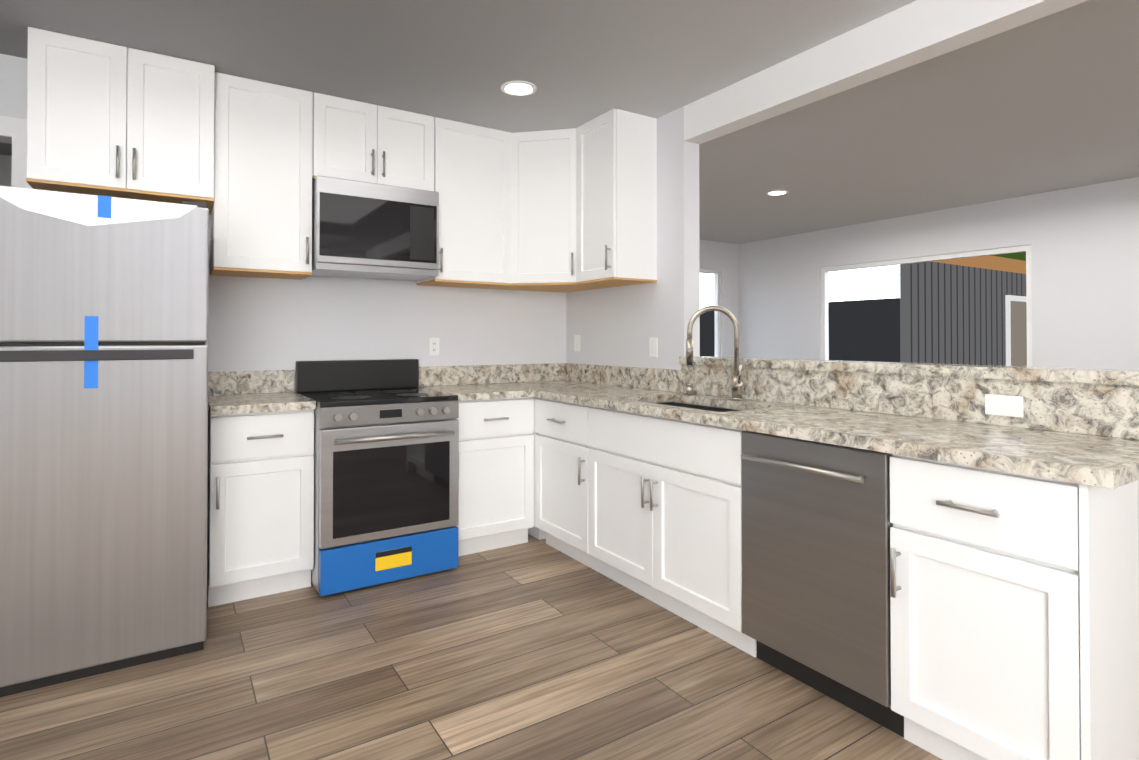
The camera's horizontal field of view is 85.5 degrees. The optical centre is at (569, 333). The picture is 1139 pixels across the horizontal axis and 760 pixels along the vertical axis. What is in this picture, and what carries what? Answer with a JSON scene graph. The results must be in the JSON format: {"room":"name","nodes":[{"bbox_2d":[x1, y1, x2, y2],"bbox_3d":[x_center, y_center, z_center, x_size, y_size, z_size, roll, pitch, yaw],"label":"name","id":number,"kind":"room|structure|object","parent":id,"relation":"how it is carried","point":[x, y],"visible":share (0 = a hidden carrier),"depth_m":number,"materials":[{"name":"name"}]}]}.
{"room":"kitchen","nodes":[
{"label":"kitchen","id":0,"kind":"room"},
{"bbox_2d":[0,54,565,391],"bbox_3d":[-1.758,-0.014,3.445,4.290,2.530,0.120,0,-1,-33],"label":"wall","id":1,"kind":"structure","parent":0,"point":[256,324],"depth_m":3.70,"materials":[{"name":"paint"}]},
{"bbox_2d":[0,116,32,188],"bbox_3d":[-2.942,0.122,2.596,1.060,2.240,0.018,0,-1,-33],"label":"door frame","id":2,"kind":"structure","parent":1,"relation":"attached to","point":[14,129],"depth_m":2.85,"materials":[{"name":"white"}]},
{"bbox_2d":[26,27,214,214],"bbox_3d":[-2.082,-0.958,2.913,0.682,0.651,0.439,0,-1,-33],"label":"upper cabinet","id":3,"kind":"object","parent":1,"relation":"attached to","point":[108,119],"visible":1,"depth_m":2.74,"materials":[{"name":"white wood"}]},
{"bbox_2d":[208,370,294,394],"bbox_3d":[-1.741,0.267,3.367,0.437,0.124,0.020,0,-1,-33],"label":"backsplash","id":4,"kind":"structure","parent":1,"relation":"attached to","point":[243,382],"depth_m":3.36,"materials":[{"name":"stone"}]},
{"bbox_2d":[210,72,312,279],"bbox_3d":[-1.624,-0.794,3.254,0.452,0.971,0.359,0,-1,-33],"label":"upper cabinet","id":5,"kind":"object","parent":1,"relation":"attached to","point":[261,219],"visible":0.98,"depth_m":3.14,"materials":[{"name":"white wood"}]},
{"bbox_2d":[312,92,433,190],"bbox_3d":[-1.151,-1.048,3.562,0.669,0.458,0.359,0,-1,-33],"label":"upper cabinet","id":6,"kind":"object","parent":1,"relation":"attached to","point":[361,141],"visible":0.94,"depth_m":3.42,"materials":[{"name":"white wood"}]},
{"bbox_2d":[311,175,438,280],"bbox_3d":[-1.138,-0.573,3.538,0.663,0.485,0.401,0,-1,-33],"label":"over-the-range microwave","id":7,"kind":"object","parent":6,"relation":"attached to","point":[364,230],"visible":0.98,"depth_m":3.36,"materials":[{"name":"silver metal"}]},
{"bbox_2d":[429,338,438,355],"bbox_3d":[-0.866,0.086,3.943,0.070,0.115,0.007,0,-1,-33],"label":"electrical outlet","id":8,"kind":"object","parent":1,"relation":"attached to","point":[433,346],"visible":1,"depth_m":3.94,"materials":[{"name":"white plastic"}]},
{"bbox_2d":[417,117,511,288],"bbox_3d":[-0.654,-0.788,3.880,0.508,0.971,0.359,0,-1,-33],"label":"upper cabinet","id":9,"kind":"object","parent":1,"relation":"attached to","point":[473,175],"visible":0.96,"depth_m":3.77,"materials":[{"name":"white wood"}]},
{"bbox_2d":[419,363,562,386],"bbox_3d":[-0.506,0.276,4.164,1.110,0.124,0.020,0,-1,-33],"label":"backsplash","id":10,"kind":"structure","parent":1,"relation":"attached to","point":[508,373],"depth_m":4.13,"materials":[{"name":"stone"}]},
{"bbox_2d":[493,128,614,292],"bbox_3d":[-0.115,-0.786,4.067,0.621,0.971,0.628,0,-1,-33],"label":"upper cabinet","id":11,"kind":"object","parent":1,"relation":"attached to","point":[543,210],"visible":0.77,"depth_m":3.87,"materials":[{"name":"white wood"}]},
{"bbox_2d":[0,155,738,356],"bbox_3d":[-1.195,0.015,6.271,8.540,2.530,0.120,0,-1,-33],"label":"wall","id":12,"kind":"structure","parent":0,"point":[722,257],"depth_m":8.32,"materials":[{"name":"paint"}]},
{"bbox_2d":[700,269,719,356],"bbox_3d":[1.441,-0.202,7.975,1.373,1.298,0.060,0,-1,-33],"label":"window","id":13,"kind":"structure","parent":12,"relation":"in","point":[716,273],"depth_m":8.31,"materials":[{"name":"white wood"}]},
{"bbox_2d":[0,534,941,759],"bbox_3d":[1.115,1.273,2.679,8.540,0.060,8.640,0,-1,-33],"label":"floor","id":14,"kind":"structure","parent":0,"point":[533,648],"depth_m":2.13,"materials":[{"name":"brown wood"}]},
{"bbox_2d":[0,186,208,696],"bbox_3d":[-1.998,0.366,2.600,0.775,1.753,0.952,0,-1,-33],"label":"refrigerator","id":15,"kind":"object","parent":14,"relation":"on","point":[104,304],"visible":1,"depth_m":2.24,"materials":[{"name":"silver metal"}]},
{"bbox_2d":[207,409,313,606],"bbox_3d":[-1.566,0.808,3.091,0.437,0.880,0.629,0,-1,-33],"label":"base cabinet","id":16,"kind":"object","parent":14,"relation":"on","point":[260,509],"visible":0.98,"depth_m":2.86,"materials":[{"name":"white wood"}]},
{"bbox_2d":[208,392,315,414],"bbox_3d":[-1.573,0.347,3.107,0.437,0.039,0.638,0,-1,-33],"label":"countertop","id":17,"kind":"structure","parent":16,"relation":"on","point":[251,403],"depth_m":2.91,"materials":[{"name":"stone"}]},
{"bbox_2d":[295,359,458,595],"bbox_3d":[-1.046,0.703,3.331,0.690,1.095,0.771,0,-1,-33],"label":"range","id":18,"kind":"object","parent":14,"relation":"on","point":[386,470],"visible":0.98,"depth_m":3.07,"materials":[{"name":"silver metal"}]},
{"bbox_2d":[456,397,533,555],"bbox_3d":[-0.577,0.814,3.729,0.524,0.880,0.629,0,-1,-33],"label":"base cabinet","id":19,"kind":"object","parent":14,"relation":"on","point":[496,473],"visible":0.58,"depth_m":3.52,"materials":[{"name":"white wood"}]},
{"bbox_2d":[418,384,529,400],"bbox_3d":[-0.603,0.354,3.732,0.480,0.039,0.638,0,-1,-33],"label":"countertop","id":20,"kind":"structure","parent":19,"relation":"on","point":[467,392],"depth_m":3.58,"materials":[{"name":"stone"}]},
{"bbox_2d":[528,397,545,539],"bbox_3d":[-0.115,0.818,4.061,0.608,0.880,0.608,0,-1,-33],"label":"base cabinet","id":21,"kind":"object","parent":14,"relation":"on","point":[537,533],"visible":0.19,"depth_m":3.74,"materials":[{"name":"white wood"}]},
{"bbox_2d":[535,398,599,572],"bbox_3d":[0.176,0.812,3.558,0.629,0.880,0.548,0,-1,-33],"label":"base cabinet","id":22,"kind":"object","parent":14,"relation":"on","point":[561,476],"visible":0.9,"depth_m":3.40,"materials":[{"name":"white wood"}]},
{"bbox_2d":[588,402,756,656],"bbox_3d":[0.602,0.806,2.898,0.629,0.880,1.018,0,-1,-33],"label":"base cabinet","id":23,"kind":"object","parent":14,"relation":"on","point":[665,513],"visible":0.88,"depth_m":2.66,"materials":[{"name":"white wood"}]},
{"bbox_2d":[491,380,1138,488],"bbox_3d":[0.591,0.345,2.929,0.655,0.039,3.283,0,-1,-33],"label":"countertop","id":24,"kind":"structure","parent":23,"relation":"on","point":[1102,461],"depth_m":1.98,"materials":[{"name":"stone"}]},
{"bbox_2d":[686,383,693,394],"bbox_3d":[0.647,0.299,3.303,0.042,0.059,0.042,0,-1,-33],"label":"soap dispenser","id":25,"kind":"object","parent":24,"relation":"on","point":[689,388],"visible":1,"depth_m":3.29,"materials":[{"name":"silver metal"}]},
{"bbox_2d":[655,402,739,411],"bbox_3d":[0.588,0.471,2.918,0.391,0.209,0.716,0,-1,-33],"label":"sink","id":26,"kind":"object","parent":24,"relation":"in","point":[708,408],"visible":0.04,"depth_m":3.16,"materials":[{"name":"metal"}]},
{"bbox_2d":[686,305,743,399],"bbox_3d":[0.727,0.094,3.012,0.238,0.463,0.218,0,-1,-33],"label":"faucet","id":27,"kind":"object","parent":24,"relation":"on","point":[737,385],"visible":1,"depth_m":3.02,"materials":[{"name":"silver metal"}]},
{"bbox_2d":[741,431,903,736],"bbox_3d":[1.020,0.801,2.222,0.640,0.876,0.565,0,-1,-33],"label":"dishwasher","id":28,"kind":"object","parent":14,"relation":"on","point":[816,524],"visible":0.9,"depth_m":2.03,"materials":[{"name":"silver metal"}]},
{"bbox_2d":[890,454,1080,759],"bbox_3d":[1.312,0.794,1.798,0.629,0.880,0.458,0,-1,-33],"label":"base cabinet","id":29,"kind":"object","parent":14,"relation":"on","point":[985,610],"visible":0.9,"depth_m":1.63,"materials":[{"name":"white wood"}]},
{"bbox_2d":[1079,480,1138,759],"bbox_3d":[1.353,0.792,1.539,0.339,0.880,0.018,0,-1,-33],"label":"end panel","id":30,"kind":"object","parent":14,"relation":"on","point":[1109,606],"visible":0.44,"depth_m":1.51,"materials":[{"name":"white wood"}]},
{"bbox_2d":[0,0,1138,243],"bbox_3d":[1.115,-1.312,2.705,8.540,0.050,8.640,0,-1,-33],"label":"ceiling","id":31,"kind":"structure","parent":0,"point":[577,63],"depth_m":3.08,"materials":[{"name":"paint"}]},
{"bbox_2d":[501,80,536,95],"bbox_3d":[-0.265,-1.277,3.219,0.190,0.007,0.190,0,-1,-33],"label":"recessed light","id":32,"kind":"object","parent":31,"relation":"in","point":[518,88],"visible":1,"depth_m":3.21,"materials":[{"name":"white plastic"}]},
{"bbox_2d":[766,190,787,195],"bbox_3d":[1.855,-1.254,5.504,0.190,0.007,0.190,0,-1,-33],"label":"recessed light","id":33,"kind":"object","parent":31,"relation":"in","point":[776,192],"visible":0.98,"depth_m":5.48,"materials":[{"name":"white plastic"}]},
{"bbox_2d":[566,106,699,369],"bbox_3d":[-0.201,0.001,4.878,0.120,2.530,3.300,0,-1,-33],"label":"wall","id":34,"kind":"structure","parent":0,"point":[617,326],"depth_m":3.61,"materials":[{"name":"paint"}]},
{"bbox_2d":[574,335,579,350],"bbox_3d":[0.054,0.071,4.364,0.007,0.115,0.070,0,-1,-33],"label":"electrical outlet","id":35,"kind":"object","parent":34,"relation":"attached to","point":[576,342],"visible":1,"depth_m":4.36,"materials":[{"name":"white plastic"}]},
{"bbox_2d":[576,108,656,286],"bbox_3d":[0.263,-0.789,3.726,0.359,0.971,0.388,0,-1,-33],"label":"upper cabinet","id":36,"kind":"object","parent":34,"relation":"attached to","point":[616,197],"visible":1,"depth_m":3.60,"materials":[{"name":"white wood"}]},
{"bbox_2d":[649,338,656,356],"bbox_3d":[0.499,0.084,3.674,0.007,0.115,0.070,0,-1,-33],"label":"electrical outlet","id":37,"kind":"object","parent":34,"relation":"attached to","point":[652,347],"visible":1,"depth_m":3.67,"materials":[{"name":"white plastic"}]},
{"bbox_2d":[684,0,1087,143],"bbox_3d":[2.077,-1.202,1.361,0.120,0.194,5.100,0,-1,-33],"label":"header beam","id":38,"kind":"structure","parent":0,"point":[911,34],"depth_m":2.59,"materials":[{"name":"paint"}]},
{"bbox_2d":[738,177,1138,369],"bbox_3d":[4.652,0.002,4.975,0.120,2.530,8.400,0,-1,-33],"label":"wall","id":39,"kind":"structure","parent":0,"point":[1083,241],"depth_m":5.58,"materials":[{"name":"paint"}]},
{"bbox_2d":[821,245,1031,365],"bbox_3d":[3.647,-0.032,6.523,0.070,1.528,2.168,0,-1,-33],"label":"room window","id":40,"kind":"structure","parent":39,"relation":"in","point":[825,317],"depth_m":6.35,"materials":[{"name":"white wood"}]},
{"bbox_2d":[1138,480,1138,577],"bbox_3d":[1.123,0.702,2.571,0.390,1.080,2.000,0,-1,-33],"label":"wall","id":41,"kind":"structure","parent":0,"point":[1138,528],"depth_m":1.63,"materials":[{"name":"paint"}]},
{"bbox_2d":[563,363,1138,439],"bbox_3d":[0.842,0.247,3.125,0.020,0.159,3.228,0,-1,-33],"label":"backsplash","id":42,"kind":"structure","parent":41,"relation":"attached to","point":[1110,410],"depth_m":2.37,"materials":[{"name":"stone"}]},
{"bbox_2d":[985,394,1022,417],"bbox_3d":[1.484,0.247,2.106,0.007,0.070,0.115,0,-1,-33],"label":"electrical outlet","id":43,"kind":"object","parent":42,"relation":"attached to","point":[1005,405],"visible":1,"depth_m":2.10,"materials":[{"name":"white plastic"}]},
{"bbox_2d":[679,356,1138,385],"bbox_3d":[1.242,0.142,2.640,0.200,0.039,2.018,0,-1,-33],"label":"wall cap","id":44,"kind":"object","parent":41,"relation":"on","point":[1096,376],"visible":0.89,"depth_m":2.26,"materials":[{"name":"stone"}]},
{"label":"outside","id":45,"kind":"structure","parent":0,"visible":0},
{"bbox_3d":[10.558,1.446,17.460,43.000,0.060,42.000,0,-1,-33],"label":"ground","id":46,"kind":"structure","parent":45,"visible":0},
{"bbox_2d":[700,298,899,361],"bbox_3d":[-1.246,0.490,18.850,0.060,1.840,22.880,0,-1,-33],"label":"fence","id":47,"kind":"object","parent":46,"relation":"on","point":[864,330],"visible":0.14,"depth_m":9.75,"materials":[{"name":"black"}]},
{"bbox_2d":[900,255,1026,365],"bbox_3d":[8.375,0.079,11.037,8.250,2.500,0.650,0,-1,-33],"label":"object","id":48,"kind":"object","parent":46,"relation":"on","point":[970,310],"visible":0.33,"depth_m":10.00,"materials":[{"name":"black"}]},
{"bbox_2d":[991,252,1025,260],"bbox_3d":[12.780,-1.652,17.736,3.234,6.100,3.400,0,-1,-33],"label":"tree","id":49,"kind":"object","parent":46,"relation":"on","point":[1019,256],"depth_m":16.64,"materials":[{"name":"green plant"}]}
]}

